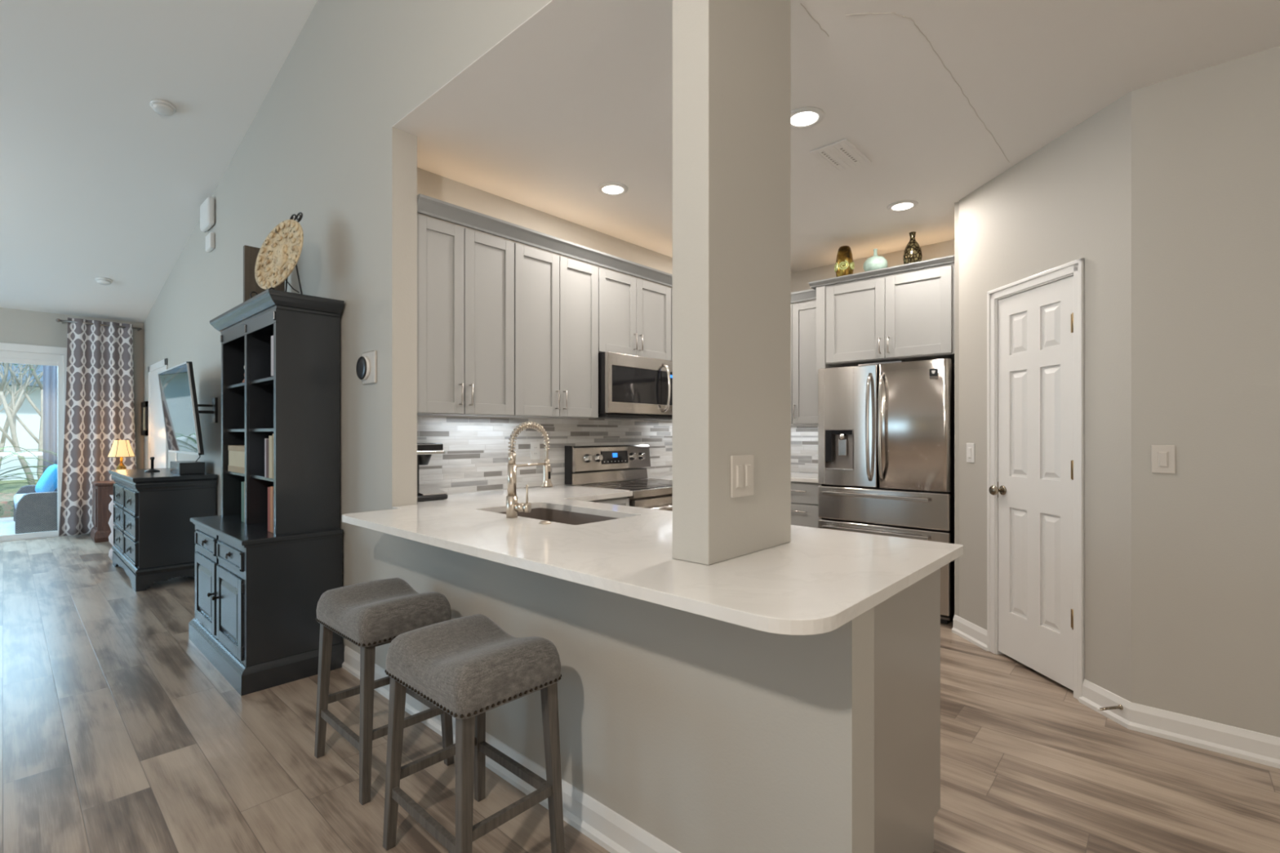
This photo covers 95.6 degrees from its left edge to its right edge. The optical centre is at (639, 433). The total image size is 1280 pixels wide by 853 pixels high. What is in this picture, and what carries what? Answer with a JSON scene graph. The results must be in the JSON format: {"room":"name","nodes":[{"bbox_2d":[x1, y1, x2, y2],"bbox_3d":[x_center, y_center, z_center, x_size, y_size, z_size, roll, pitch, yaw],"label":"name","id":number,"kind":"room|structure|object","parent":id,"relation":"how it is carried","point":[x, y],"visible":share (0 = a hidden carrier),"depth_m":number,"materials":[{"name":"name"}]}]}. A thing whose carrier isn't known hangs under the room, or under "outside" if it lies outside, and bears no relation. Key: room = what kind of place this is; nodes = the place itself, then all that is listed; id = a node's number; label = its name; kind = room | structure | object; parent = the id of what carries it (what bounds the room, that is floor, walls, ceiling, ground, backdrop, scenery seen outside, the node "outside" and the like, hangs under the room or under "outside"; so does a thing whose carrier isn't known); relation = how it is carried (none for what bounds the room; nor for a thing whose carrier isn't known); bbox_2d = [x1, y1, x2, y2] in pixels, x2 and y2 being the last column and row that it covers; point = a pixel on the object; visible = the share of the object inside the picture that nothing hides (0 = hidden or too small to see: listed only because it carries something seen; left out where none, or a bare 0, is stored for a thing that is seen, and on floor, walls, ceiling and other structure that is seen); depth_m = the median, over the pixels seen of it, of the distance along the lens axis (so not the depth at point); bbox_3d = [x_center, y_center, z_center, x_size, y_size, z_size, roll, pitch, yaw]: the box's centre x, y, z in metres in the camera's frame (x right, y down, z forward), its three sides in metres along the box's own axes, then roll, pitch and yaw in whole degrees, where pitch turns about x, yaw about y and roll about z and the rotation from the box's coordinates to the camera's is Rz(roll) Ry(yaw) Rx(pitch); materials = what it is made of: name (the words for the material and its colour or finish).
{"room":"kitchen","nodes":[
{"label":"kitchen","id":0,"kind":"room"},
{"bbox_2d":[43,365,57,472],"bbox_3d":[-9.247,0.013,9.151,0.046,2.535,0.223,0,0,42],"label":"drape","id":1,"kind":"object","parent":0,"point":[50,372],"visible":0.4,"depth_m":9.13,"materials":[{"name":"grey fabric"}]},
{"bbox_2d":[0,307,143,469],"bbox_3d":[-8.431,-0.235,5.848,0.140,3.000,5.480,0,0,42],"label":"wall","id":2,"kind":"structure","parent":0,"point":[16,326],"depth_m":7.11,"materials":[{"name":"beige paint"}]},
{"bbox_2d":[0,350,62,542],"bbox_3d":[-8.050,0.150,6.258,0.130,2.250,2.600,0,0,42],"label":"sliding door","id":3,"kind":"structure","parent":2,"relation":"in","point":[6,357],"depth_m":7.12,"materials":[{"name":"white paint"}]},
{"bbox_2d":[0,342,66,536],"bbox_3d":[-7.993,0.100,6.209,0.020,2.330,2.765,0,0,42],"label":"trim","id":4,"kind":"structure","parent":2,"relation":"attached to","point":[3,346],"depth_m":7.07,"materials":[{"name":"white paint"}]},
{"bbox_2d":[55,318,142,331],"bbox_3d":[-6.837,-1.370,7.349,0.191,0.044,0.792,0,0,42],"label":"curtain rod","id":5,"kind":"object","parent":2,"relation":"attached to","point":[57,320],"visible":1,"depth_m":7.23,"materials":[{"name":"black metal"}]},
{"bbox_2d":[58,317,136,536],"bbox_3d":[-6.781,-0.085,7.298,0.088,2.660,0.743,0,0,42],"label":"curtain","id":6,"kind":"object","parent":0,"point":[100,406],"visible":0.88,"depth_m":7.24,"materials":[{"name":"fabric"}]},
{"bbox_2d":[143,0,874,852],"bbox_3d":[-1.860,-0.745,3.489,12.850,4.020,0.130,0,0,42],"label":"wall","id":7,"kind":"structure","parent":0,"point":[707,735],"depth_m":2.37,"materials":[{"name":"beige paint"}]},
{"bbox_2d":[141,400,148,435],"bbox_3d":[-6.440,-0.195,7.556,0.420,0.440,0.029,0,0,42],"label":"framed picture","id":8,"kind":"object","parent":7,"relation":"attached to","point":[144,405],"visible":0.91,"depth_m":7.52,"materials":[{"name":"black plastic"}]},
{"bbox_2d":[150,366,164,468],"bbox_3d":[-5.798,0.242,6.984,1.020,2.035,0.011,0,0,42],"label":"door","id":9,"kind":"structure","parent":7,"relation":"in","point":[157,420],"depth_m":6.98,"materials":[{"name":"white paint"}]},
{"bbox_2d":[148,358,168,468],"bbox_3d":[-5.800,0.205,6.982,1.180,2.120,0.018,0,0,42],"label":"trim","id":10,"kind":"structure","parent":7,"relation":"attached to","point":[164,362],"depth_m":7.06,"materials":[{"name":"white paint"}]},
{"bbox_2d":[157,361,217,455],"bbox_3d":[-3.865,-0.196,5.023,1.250,0.729,0.303,0,0,42],"label":"television","id":11,"kind":"object","parent":7,"relation":"attached to","point":[180,405],"visible":1,"depth_m":4.86,"materials":[{"name":"black plastic"}]},
{"bbox_2d":[200,196,214,231],"bbox_3d":[-3.864,-1.955,5.187,0.320,0.250,0.059,0,0,42],"label":"box","id":12,"kind":"object","parent":7,"relation":"attached to","point":[207,207],"visible":1,"depth_m":5.10,"materials":[{"name":"white plastic"}]},
{"bbox_2d":[205,232,214,252],"bbox_3d":[-3.820,-1.700,5.161,0.180,0.140,0.039,0,0,42],"label":"sensor","id":13,"kind":"object","parent":7,"relation":"attached to","point":[210,237],"visible":1,"depth_m":5.11,"materials":[{"name":"white plastic"}]},
{"bbox_2d":[355,350,376,384],"bbox_3d":[-1.393,-0.335,2.951,0.176,0.164,0.034,0,0,42],"label":"thermostat","id":14,"kind":"object","parent":7,"relation":"attached to","point":[366,367],"visible":1,"depth_m":2.94,"materials":[{"name":"beige plastic"}]},
{"bbox_2d":[342,645,681,852],"bbox_3d":[-0.524,1.210,2.255,2.827,0.110,0.154,0,0,42],"label":"baseboard","id":15,"kind":"structure","parent":7,"relation":"attached to","point":[613,832],"depth_m":1.88,"materials":[{"name":"white paint"}]},
{"bbox_2d":[417,167,672,494],"bbox_3d":[-0.211,-0.105,4.421,0.130,2.740,3.490,0,0,42],"label":"wall","id":16,"kind":"structure","parent":0,"point":[475,457],"depth_m":3.71,"materials":[{"name":"tile"}]},
{"bbox_2d":[417,213,514,417],"bbox_3d":[-1.018,-0.607,3.207,0.331,1.007,0.595,0,0,42],"label":"upper cabinet","id":17,"kind":"object","parent":16,"relation":"attached to","point":[465,277],"visible":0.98,"depth_m":3.10,"materials":[{"name":"grey paint"}]},
{"bbox_2d":[530,441,539,459],"bbox_3d":[-0.685,0.110,3.798,0.008,0.118,0.074,0,0,42],"label":"wall outlet","id":18,"kind":"object","parent":16,"relation":"attached to","point":[535,446],"visible":1,"depth_m":3.79,"materials":[{"name":"white plastic"}]},
{"bbox_2d":[533,445,537,455],"bbox_3d":[-0.683,0.110,3.796,0.002,0.068,0.033,0,0,42],"label":"receptacle","id":19,"kind":"object","parent":18,"relation":"attached to","point":[535,447],"depth_m":3.80,"materials":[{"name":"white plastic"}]},
{"bbox_2d":[488,241,598,418],"bbox_3d":[-0.593,-0.607,3.674,0.331,1.007,0.660,0,0,42],"label":"upper cabinet","id":20,"kind":"object","parent":16,"relation":"attached to","point":[556,296],"visible":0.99,"depth_m":3.56,"materials":[{"name":"grey paint"}]},
{"bbox_2d":[596,266,671,360],"bbox_3d":[-0.114,-0.825,4.199,0.331,0.570,0.752,0,0,42],"label":"upper cabinet","id":21,"kind":"object","parent":16,"relation":"attached to","point":[634,313],"visible":0.76,"depth_m":4.07,"materials":[{"name":"grey paint"}]},
{"bbox_2d":[588,351,672,419],"bbox_3d":[-0.065,-0.322,4.156,0.433,0.430,0.745,0,0,42],"label":"microwave","id":22,"kind":"object","parent":21,"relation":"attached to","point":[631,387],"visible":0.67,"depth_m":3.97,"materials":[{"name":"silver metal"}]},
{"bbox_2d":[644,287,672,421],"bbox_3d":[0.515,-0.607,4.889,0.331,1.007,1.100,0,0,42],"label":"upper cabinet","id":23,"kind":"object","parent":16,"relation":"attached to","point":[669,287],"visible":0.04,"depth_m":4.40,"materials":[{"name":"grey paint"}]},
{"bbox_2d":[417,193,816,303],"bbox_3d":[0.183,-1.149,3.837,0.700,0.075,3.142,0,0,42],"label":"crown molding","id":24,"kind":"structure","parent":23,"relation":"attached to","point":[427,206],"depth_m":3.45,"materials":[{"name":"grey paint"}]},
{"bbox_2d":[0,533,1279,852],"bbox_3d":[-2.382,1.295,2.849,12.960,0.060,9.400,0,0,42],"label":"floor","id":25,"kind":"structure","parent":0,"point":[118,734],"depth_m":2.23,"materials":[{"name":"wood"}]},
{"bbox_2d":[89,480,115,542],"bbox_3d":[-6.332,0.922,7.066,0.460,0.685,0.490,0,0,42],"label":"nightstand","id":26,"kind":"object","parent":25,"relation":"on","point":[102,491],"visible":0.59,"depth_m":6.81,"materials":[{"name":"brown wood"}]},
{"bbox_2d":[106,440,135,469],"bbox_3d":[-6.307,0.329,7.064,0.260,0.501,0.259,0,0,42],"label":"table lamp","id":27,"kind":"object","parent":26,"relation":"on","point":[119,448],"visible":0.8,"depth_m":7.01,"materials":[{"name":"beige fabric"}]},
{"bbox_2d":[108,494,115,559],"bbox_3d":[-5.118,0.925,5.811,0.046,0.645,0.297,0,0,42],"label":"cloth","id":28,"kind":"object","parent":25,"relation":"on","point":[111,524],"visible":0.09,"depth_m":5.72,"materials":[{"name":"white fabric"}]},
{"bbox_2d":[108,467,217,591],"bbox_3d":[-4.408,0.809,5.333,1.544,0.912,0.555,0,0,42],"label":"dresser","id":29,"kind":"object","parent":25,"relation":"on","point":[154,532],"visible":0.97,"depth_m":4.84,"materials":[{"name":"black wood"}]},
{"bbox_2d":[144,457,159,472],"bbox_3d":[-4.509,0.283,5.370,0.110,0.138,0.110,0,0,42],"label":"candlestick","id":30,"kind":"object","parent":29,"relation":"on","point":[152,469],"visible":1,"depth_m":5.36,"materials":[{"name":"black metal"}]},
{"bbox_2d":[169,455,204,475],"bbox_3d":[-4.048,0.227,5.193,0.420,0.251,0.180,0,0,42],"label":"media box","id":31,"kind":"object","parent":29,"relation":"on","point":[189,467],"visible":0.84,"depth_m":5.07,"materials":[{"name":"black plastic"}]},
{"bbox_2d":[188,288,344,696],"bbox_3d":[-2.219,0.273,3.384,1.224,1.985,0.485,0,0,42],"label":"bookcase","id":32,"kind":"object","parent":25,"relation":"on","point":[258,590],"visible":1,"depth_m":3.07,"materials":[{"name":"black wood"}]},
{"bbox_2d":[227,444,244,474],"bbox_3d":[-2.377,0.154,3.586,0.406,0.163,0.190,0,0,42],"label":"storage box","id":33,"kind":"object","parent":32,"relation":"on","point":[236,452],"visible":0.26,"depth_m":3.52,"materials":[{"name":"beige fabric"}]},
{"bbox_2d":[241,481,244,522],"bbox_3d":[-2.283,0.402,3.484,0.060,0.235,0.170,0,0,42],"label":"book","id":34,"kind":"object","parent":32,"relation":"on","point":[242,482],"visible":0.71,"depth_m":3.42,"materials":[{"name":"green paper"}]},
{"bbox_2d":[244,481,244,522],"bbox_3d":[-2.234,0.400,3.439,0.070,0.240,0.170,0,0,42],"label":"book","id":35,"kind":"object","parent":32,"relation":"on","point":[244,482],"visible":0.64,"depth_m":3.40,"materials":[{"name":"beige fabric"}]},
{"bbox_2d":[243,244,284,302],"bbox_3d":[-2.369,-0.940,3.662,0.035,0.439,0.220,0,0,42],"label":"board","id":36,"kind":"object","parent":32,"relation":"on","point":[250,254],"visible":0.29,"depth_m":3.59,"materials":[{"name":"wood"}]},
{"bbox_2d":[264,438,268,477],"bbox_3d":[-1.958,0.131,3.188,0.023,0.210,0.170,0,0,42],"label":"book","id":37,"kind":"object","parent":32,"relation":"on","point":[264,438],"visible":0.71,"depth_m":3.12,"materials":[{"name":"grey paper"}]},
{"bbox_2d":[266,439,268,478],"bbox_3d":[-1.931,0.133,3.163,0.047,0.205,0.170,0,0,42],"label":"book","id":38,"kind":"object","parent":32,"relation":"on","point":[267,440],"visible":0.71,"depth_m":3.10,"materials":[{"name":"brown paper"}]},
{"bbox_2d":[267,487,270,531],"bbox_3d":[-1.914,0.402,3.147,0.039,0.235,0.170,0,0,42],"label":"book","id":39,"kind":"object","parent":32,"relation":"on","point":[268,488],"visible":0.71,"depth_m":3.08,"materials":[{"name":"red paper"}]},
{"bbox_2d":[268,435,272,478],"bbox_3d":[-1.888,0.123,3.131,0.059,0.225,0.180,0,0,42],"label":"book","id":40,"kind":"object","parent":32,"relation":"on","point":[270,437],"visible":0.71,"depth_m":3.06,"materials":[{"name":"beige paper"}]},
{"bbox_2d":[270,486,273,533],"bbox_3d":[-1.880,0.400,3.117,0.049,0.240,0.170,0,0,42],"label":"book","id":41,"kind":"object","parent":32,"relation":"on","point":[271,487],"visible":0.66,"depth_m":3.06,"materials":[{"name":"brown paper"}]},
{"bbox_2d":[271,335,273,376],"bbox_3d":[-1.874,-0.409,3.104,0.043,0.210,0.160,0,0,42],"label":"book","id":42,"kind":"object","parent":32,"relation":"on","point":[272,336],"visible":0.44,"depth_m":3.04,"materials":[{"name":"white paper"}]},
{"bbox_2d":[272,434,273,479],"bbox_3d":[-1.836,0.118,3.083,0.079,0.235,0.180,0,0,42],"label":"book","id":43,"kind":"object","parent":32,"relation":"on","point":[273,434],"visible":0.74,"depth_m":3.04,"materials":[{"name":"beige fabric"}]},
{"bbox_2d":[272,489,273,533],"bbox_3d":[-1.836,0.407,3.076,0.069,0.225,0.170,0,0,42],"label":"book","id":44,"kind":"object","parent":32,"relation":"on","point":[273,490],"visible":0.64,"depth_m":3.04,"materials":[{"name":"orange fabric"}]},
{"bbox_2d":[249,212,302,297],"bbox_3d":[-1.955,-0.977,3.177,0.183,0.512,0.246,0,0,28],"label":"plate stand","id":45,"kind":"object","parent":32,"relation":"on","point":[299,220],"visible":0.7,"depth_m":3.23,"materials":[{"name":"black metal"}]},
{"bbox_2d":[254,219,303,289],"bbox_3d":[-1.964,-0.975,3.159,0.410,0.401,0.108,0,0,27],"label":"decorative plate","id":46,"kind":"object","parent":45,"relation":"on","point":[278,255],"visible":1,"depth_m":3.16,"materials":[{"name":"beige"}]},
{"bbox_2d":[314,577,453,804],"bbox_3d":[-0.996,0.936,2.255,0.458,0.658,0.354,0,0,42],"label":"bar stool","id":47,"kind":"object","parent":25,"relation":"on","point":[370,615],"visible":0.84,"depth_m":2.15,"materials":[{"name":"grey fabric"}]},
{"bbox_2d":[382,613,564,852],"bbox_3d":[-0.506,0.936,1.753,0.458,0.658,0.354,0,0,42],"label":"bar stool","id":48,"kind":"object","parent":25,"relation":"on","point":[468,667],"visible":1,"depth_m":1.69,"materials":[{"name":"grey fabric"}]},
{"bbox_2d":[590,496,629,506],"bbox_3d":[-0.470,0.823,3.535,0.652,0.884,0.570,0,0,42],"label":"base cabinet","id":49,"kind":"object","parent":25,"relation":"on","point":[621,500],"visible":0.07,"depth_m":3.47,"materials":[{"name":"grey paint"}]},
{"bbox_2d":[564,444,672,511],"bbox_3d":[0.002,0.664,4.028,0.702,1.162,0.772,0,0,42],"label":"range","id":50,"kind":"object","parent":25,"relation":"on","point":[584,464],"visible":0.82,"depth_m":4.04,"materials":[{"name":"silver metal"}]},
{"bbox_2d":[578,479,672,490],"bbox_3d":[0.002,0.354,4.031,0.490,0.012,0.748,0,0,42],"label":"cooktop","id":51,"kind":"object","parent":50,"relation":"in","point":[634,485],"depth_m":3.92,"materials":[{"name":"black glass"}]},
{"bbox_2d":[791,481,821,528],"bbox_3d":[1.189,0.823,5.052,1.090,0.884,0.652,0,0,42],"label":"base cabinet","id":52,"kind":"object","parent":25,"relation":"on","point":[804,495],"visible":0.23,"depth_m":4.56,"materials":[{"name":"grey paint"}]},
{"bbox_2d":[640,471,817,483],"bbox_3d":[0.906,0.365,4.744,1.084,0.030,1.487,0,0,42],"label":"countertop","id":53,"kind":"structure","parent":52,"relation":"on","point":[795,477],"depth_m":4.60,"materials":[{"name":"white stone"}]},
{"bbox_2d":[817,358,954,624],"bbox_3d":[1.883,0.381,4.310,0.905,1.768,0.754,0,0,42],"label":"refrigerator","id":54,"kind":"object","parent":25,"relation":"on","point":[886,430],"visible":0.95,"depth_m":4.02,"materials":[{"name":"silver metal"}]},
{"bbox_2d":[874,568,940,852],"bbox_3d":[-0.173,0.823,2.472,2.532,0.884,0.636,0,0,42],"label":"peninsula end panel","id":55,"kind":"object","parent":25,"relation":"on","point":[907,624],"visible":0.03,"depth_m":1.58,"materials":[{"name":"grey paint"}]},
{"bbox_2d":[342,484,963,635],"bbox_3d":[-0.108,0.365,2.514,2.591,0.030,1.606,0,0,42],"label":"countertop","id":56,"kind":"structure","parent":55,"relation":"on","point":[820,580],"depth_m":1.65,"materials":[{"name":"white stone"}]},
{"bbox_2d":[417,442,448,502],"bbox_3d":[-1.152,0.200,3.083,0.186,0.300,0.196,0,0,42],"label":"coffee maker","id":57,"kind":"object","parent":56,"relation":"on","point":[424,451],"visible":0.49,"depth_m":3.04,"materials":[{"name":"black plastic"}]},
{"bbox_2d":[506,421,553,518],"bbox_3d":[-0.454,0.148,2.486,0.105,0.404,0.237,0,0,42],"label":"faucet","id":58,"kind":"object","parent":56,"relation":"on","point":[513,507],"visible":1,"depth_m":2.42,"materials":[{"name":"silver metal"}]},
{"bbox_2d":[538,520,551,524],"bbox_3d":[-0.370,0.345,2.266,0.048,0.010,0.048,0,0,42],"label":"switch","id":59,"kind":"object","parent":56,"relation":"on","point":[541,522],"visible":1,"depth_m":2.25,"materials":[{"name":"silver metal"}]},
{"bbox_2d":[498,507,617,524],"bbox_3d":[-0.378,0.494,2.602,0.729,0.226,0.409,0,0,42],"label":"sink","id":60,"kind":"object","parent":56,"relation":"in","point":[541,513],"visible":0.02,"depth_m":2.86,"materials":[{"name":"silver metal"}]},
{"bbox_2d":[0,0,1279,323],"bbox_3d":[-2.434,-2.156,2.896,12.900,1.397,9.200,0,0,42],"label":"ceiling","id":61,"kind":"structure","parent":0,"point":[576,99],"depth_m":3.24,"materials":[{"name":"paint"}]},
{"bbox_2d":[95,277,112,285],"bbox_3d":[-5.955,-1.689,6.453,0.142,0.062,0.144,0,0,42],"label":"smoke detector","id":62,"kind":"object","parent":61,"relation":"attached to","point":[102,281],"visible":1,"depth_m":6.42,"materials":[{"name":"white plastic"}]},
{"bbox_2d":[150,98,176,115],"bbox_3d":[-3.365,-2.294,4.098,0.142,0.062,0.144,0,0,42],"label":"smoke detector","id":63,"kind":"object","parent":61,"relation":"attached to","point":[164,108],"visible":1,"depth_m":4.07,"materials":[{"name":"white plastic"}]},
{"bbox_2d":[597,182,627,195],"bbox_3d":[-0.163,-1.470,3.498,0.184,0.008,0.184,0,0,42],"label":"recessed light","id":64,"kind":"object","parent":61,"relation":"in","point":[611,188],"visible":1,"depth_m":3.49,"materials":[{"name":"white plastic"}]},
{"bbox_2d":[791,106,824,128],"bbox_3d":[0.765,-1.470,2.711,0.184,0.008,0.184,0,0,42],"label":"recessed light","id":65,"kind":"object","parent":61,"relation":"in","point":[803,117],"visible":0.81,"depth_m":2.70,"materials":[{"name":"white plastic"}]},
{"bbox_2d":[800,3,828,36],"bbox_3d":[0.625,-1.474,2.073,0.009,0.003,0.223,0,0,42],"label":"trim","id":66,"kind":"structure","parent":61,"relation":"attached to","point":[800,3],"depth_m":2.07,"materials":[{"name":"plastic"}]},
{"bbox_2d":[809,138,871,173],"bbox_3d":[1.068,-1.468,3.086,0.200,0.012,0.330,0,0,42],"label":"ceiling vent","id":67,"kind":"object","parent":61,"relation":"in","point":[842,155],"visible":1,"depth_m":3.07,"materials":[{"name":"metal"}]},
{"bbox_2d":[887,200,918,212],"bbox_3d":[1.698,-1.470,3.757,0.184,0.008,0.184,0,0,42],"label":"recessed light","id":68,"kind":"object","parent":61,"relation":"in","point":[905,205],"visible":1,"depth_m":3.75,"materials":[{"name":"white plastic"}]},
{"bbox_2d":[845,12,1009,163],"bbox_3d":[1.415,-1.475,2.549,1.702,0.003,0.147,0,0,-41],"label":"trim","id":69,"kind":"structure","parent":61,"relation":"attached to","point":[891,12],"depth_m":2.25,"materials":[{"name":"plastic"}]},
{"bbox_2d":[672,0,791,564],"bbox_3d":[0.289,-0.563,1.750,0.125,1.826,0.455,0,0,42],"label":"wall pillar","id":70,"kind":"structure","parent":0,"point":[731,59],"depth_m":1.62,"materials":[{"name":"beige paint"}]},
{"bbox_2d":[730,454,753,497],"bbox_3d":[0.294,0.120,1.654,0.011,0.118,0.116,0,0,42],"label":"wall switch","id":71,"kind":"object","parent":70,"relation":"attached to","point":[741,466],"visible":1,"depth_m":1.64,"materials":[{"name":"beige plastic"}]},
{"bbox_2d":[791,240,954,473],"bbox_3d":[1.804,-0.105,5.021,2.300,2.740,0.130,0,0,42],"label":"wall","id":72,"kind":"structure","parent":0,"point":[800,280],"depth_m":5.17,"materials":[{"name":"beige paint"}]},
{"bbox_2d":[791,299,817,425],"bbox_3d":[1.396,-0.595,5.052,0.655,1.030,0.382,0,0,42],"label":"upper cabinet","id":73,"kind":"object","parent":72,"relation":"attached to","point":[804,376],"visible":0.36,"depth_m":4.87,"materials":[{"name":"grey paint"}]},
{"bbox_2d":[816,262,954,373],"bbox_3d":[1.923,-0.810,4.406,0.985,0.670,0.627,0,0,42],"label":"upper cabinet","id":74,"kind":"object","parent":72,"relation":"attached to","point":[908,316],"visible":0.93,"depth_m":4.16,"materials":[{"name":"grey paint"}]},
{"bbox_2d":[808,254,954,289],"bbox_3d":[1.907,-1.165,4.407,1.050,0.037,0.598,0,0,42],"label":"crown molding","id":75,"kind":"structure","parent":74,"relation":"attached to","point":[947,260],"depth_m":4.16,"materials":[{"name":"grey paint"}]},
{"bbox_2d":[834,245,854,276],"bbox_3d":[1.561,-1.305,4.433,0.140,0.242,0.138,0,0,42],"label":"vase","id":76,"kind":"object","parent":75,"relation":"on","point":[845,265],"visible":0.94,"depth_m":4.39,"materials":[{"name":"brown metal"}]},
{"bbox_2d":[862,248,887,271],"bbox_3d":[1.738,-1.273,4.288,0.168,0.178,0.168,0,0,42],"label":"vase","id":77,"kind":"object","parent":75,"relation":"on","point":[875,262],"visible":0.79,"depth_m":4.23,"materials":[{"name":"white ceramic"}]},
{"bbox_2d":[902,231,922,264],"bbox_3d":[1.930,-1.304,4.113,0.126,0.240,0.126,0,0,42],"label":"vase","id":78,"kind":"object","parent":75,"relation":"on","point":[913,251],"visible":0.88,"depth_m":4.07,"materials":[{"name":"glass"}]},
{"bbox_2d":[954,201,959,616],"bbox_3d":[2.326,-0.105,3.946,0.150,2.740,0.775,0,0,42],"label":"wall","id":79,"kind":"structure","parent":0,"point":[956,204],"depth_m":3.70,"materials":[{"name":"beige paint"}]},
{"bbox_2d":[959,91,1131,702],"bbox_3d":[2.126,-0.105,3.092,0.120,2.740,1.179,0,0,-5],"label":"wall","id":80,"kind":"structure","parent":0,"point":[1069,200],"depth_m":2.73,"materials":[{"name":"beige paint"}]},
{"bbox_2d":[951,614,987,651],"bbox_3d":[2.016,1.210,3.544,0.028,0.110,0.329,0,0,-5],"label":"baseboard","id":81,"kind":"structure","parent":80,"relation":"attached to","point":[969,631],"depth_m":3.54,"materials":[{"name":"white paint"}]},
{"bbox_2d":[966,443,974,462],"bbox_3d":[2.022,0.117,3.557,0.011,0.118,0.072,0,0,-5],"label":"wall switch","id":82,"kind":"object","parent":80,"relation":"attached to","point":[970,446],"visible":1,"depth_m":3.55,"materials":[{"name":"white plastic"}]},
{"bbox_2d":[988,275,1073,690],"bbox_3d":[2.054,0.239,3.061,0.108,2.007,0.544,0,0,-5],"label":"door","id":83,"kind":"structure","parent":80,"relation":"in","point":[1034,491],"depth_m":3.05,"materials":[{"name":"white paint"}]},
{"bbox_2d":[986,257,1084,699],"bbox_3d":[2.109,0.218,3.065,0.119,2.093,0.656,0,0,-5],"label":"trim","id":84,"kind":"structure","parent":80,"relation":"attached to","point":[1076,268],"depth_m":2.81,"materials":[{"name":"white paint"}]},
{"bbox_2d":[1131,45,1279,737],"bbox_3d":[3.235,-0.105,1.560,2.922,2.740,0.120,0,0,42],"label":"wall","id":85,"kind":"structure","parent":0,"point":[1206,142],"depth_m":2.34,"materials":[{"name":"beige paint"}]},
{"bbox_2d":[1151,444,1175,473],"bbox_3d":[2.186,0.107,2.427,0.074,0.118,0.011,0,0,42],"label":"wall switch","id":86,"kind":"object","parent":85,"relation":"attached to","point":[1162,456],"visible":1,"depth_m":2.42,"materials":[{"name":"beige plastic"}]},
{"bbox_2d":[1078,679,1279,768],"bbox_3d":[3.133,1.210,1.667,3.017,0.110,0.190,0,0,42],"label":"baseboard","id":87,"kind":"structure","parent":85,"relation":"attached to","point":[1237,742],"depth_m":2.37,"materials":[{"name":"white paint"}]},
{"bbox_2d":[1097,704,1123,711],"bbox_3d":[2.061,1.202,2.543,0.099,0.040,0.022,0,0,14],"label":"door stop","id":88,"kind":"object","parent":87,"relation":"attached to","point":[1120,706],"visible":1,"depth_m":2.54,"materials":[{"name":"silver metal"}]},
{"label":"outside","id":89,"kind":"structure","parent":0,"visible":0},
{"bbox_2d":[0,479,38,493],"bbox_3d":[-15.287,1.345,15.293,16.800,0.080,26.000,0,0,42],"label":"lawn","id":90,"kind":"structure","parent":89,"point":[12,487],"depth_m":14.69,"materials":[{"name":"green plant"}]},
{"bbox_2d":[0,492,16,517],"bbox_3d":[-10.537,1.175,9.608,1.880,0.260,12.000,0,0,42],"label":"flower bed","id":91,"kind":"object","parent":90,"relation":"on","point":[6,500],"visible":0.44,"depth_m":9.04,"materials":[{"name":"green plant"}]},
{"bbox_2d":[0,451,43,456],"bbox_3d":[-10.302,-0.166,8.345,0.050,2.939,10.450,0,0,42],"label":"screen enclosure","id":92,"kind":"object","parent":90,"relation":"on","point":[35,453],"visible":0.02,"depth_m":9.06,"materials":[{"name":"white paint"}]},
{"bbox_2d":[0,362,43,480],"bbox_3d":[-17.993,-0.660,16.407,1.900,3.950,21.000,0,0,42],"label":"house","id":93,"kind":"structure","parent":90,"relation":"on","point":[28,415],"depth_m":16.45,"materials":[{"name":"white paint"}]},
{"bbox_2d":[0,362,43,484],"bbox_3d":[-11.933,-1.077,11.340,2.987,4.809,3.869,0,0,42],"label":"tree","id":94,"kind":"object","parent":90,"relation":"on","point":[12,417],"visible":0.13,"depth_m":11.20,"materials":[{"name":"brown plant"}]},
{"bbox_2d":[0,364,43,467],"bbox_3d":[-14.052,-1.057,12.436,2.442,4.763,3.463,0,0,-17],"label":"tree","id":95,"kind":"object","parent":90,"relation":"on","point":[6,427],"visible":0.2,"depth_m":12.97,"materials":[{"name":"green plant"}]},
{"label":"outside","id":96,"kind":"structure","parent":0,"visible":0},
{"bbox_2d":[0,516,15,535],"bbox_3d":[-9.166,1.315,7.343,2.960,0.060,10.500,0,0,42],"label":"patio slab","id":97,"kind":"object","parent":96,"point":[6,524],"depth_m":8.08,"materials":[{"name":"concrete"}]},
{"bbox_2d":[0,446,57,484],"bbox_3d":[-9.517,0.739,8.488,0.515,1.093,1.863,0,0,42],"label":"plant","id":98,"kind":"object","parent":97,"relation":"on","point":[13,453],"visible":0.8,"depth_m":8.69,"materials":[{"name":"green plant"}]},
{"bbox_2d":[13,484,57,533],"bbox_3d":[-7.914,0.850,8.062,1.680,0.870,1.050,0,0,42],"label":"wicker sofa","id":99,"kind":"object","parent":97,"relation":"on","point":[33,511],"visible":0.38,"depth_m":7.26,"materials":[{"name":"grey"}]},
{"bbox_2d":[13,493,27,508],"bbox_3d":[-7.981,0.904,7.988,1.400,0.118,0.850,0,0,42],"label":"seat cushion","id":100,"kind":"object","parent":99,"relation":"on","point":[18,496],"depth_m":7.76,"materials":[{"name":"grey fabric"}]},
{"bbox_2d":[35,464,57,492],"bbox_3d":[-7.720,0.600,7.607,0.420,0.382,0.243,0,0,32],"label":"pillow","id":101,"kind":"object","parent":99,"relation":"on","point":[47,482],"visible":0.6,"depth_m":7.50,"materials":[{"name":"blue fabric"}]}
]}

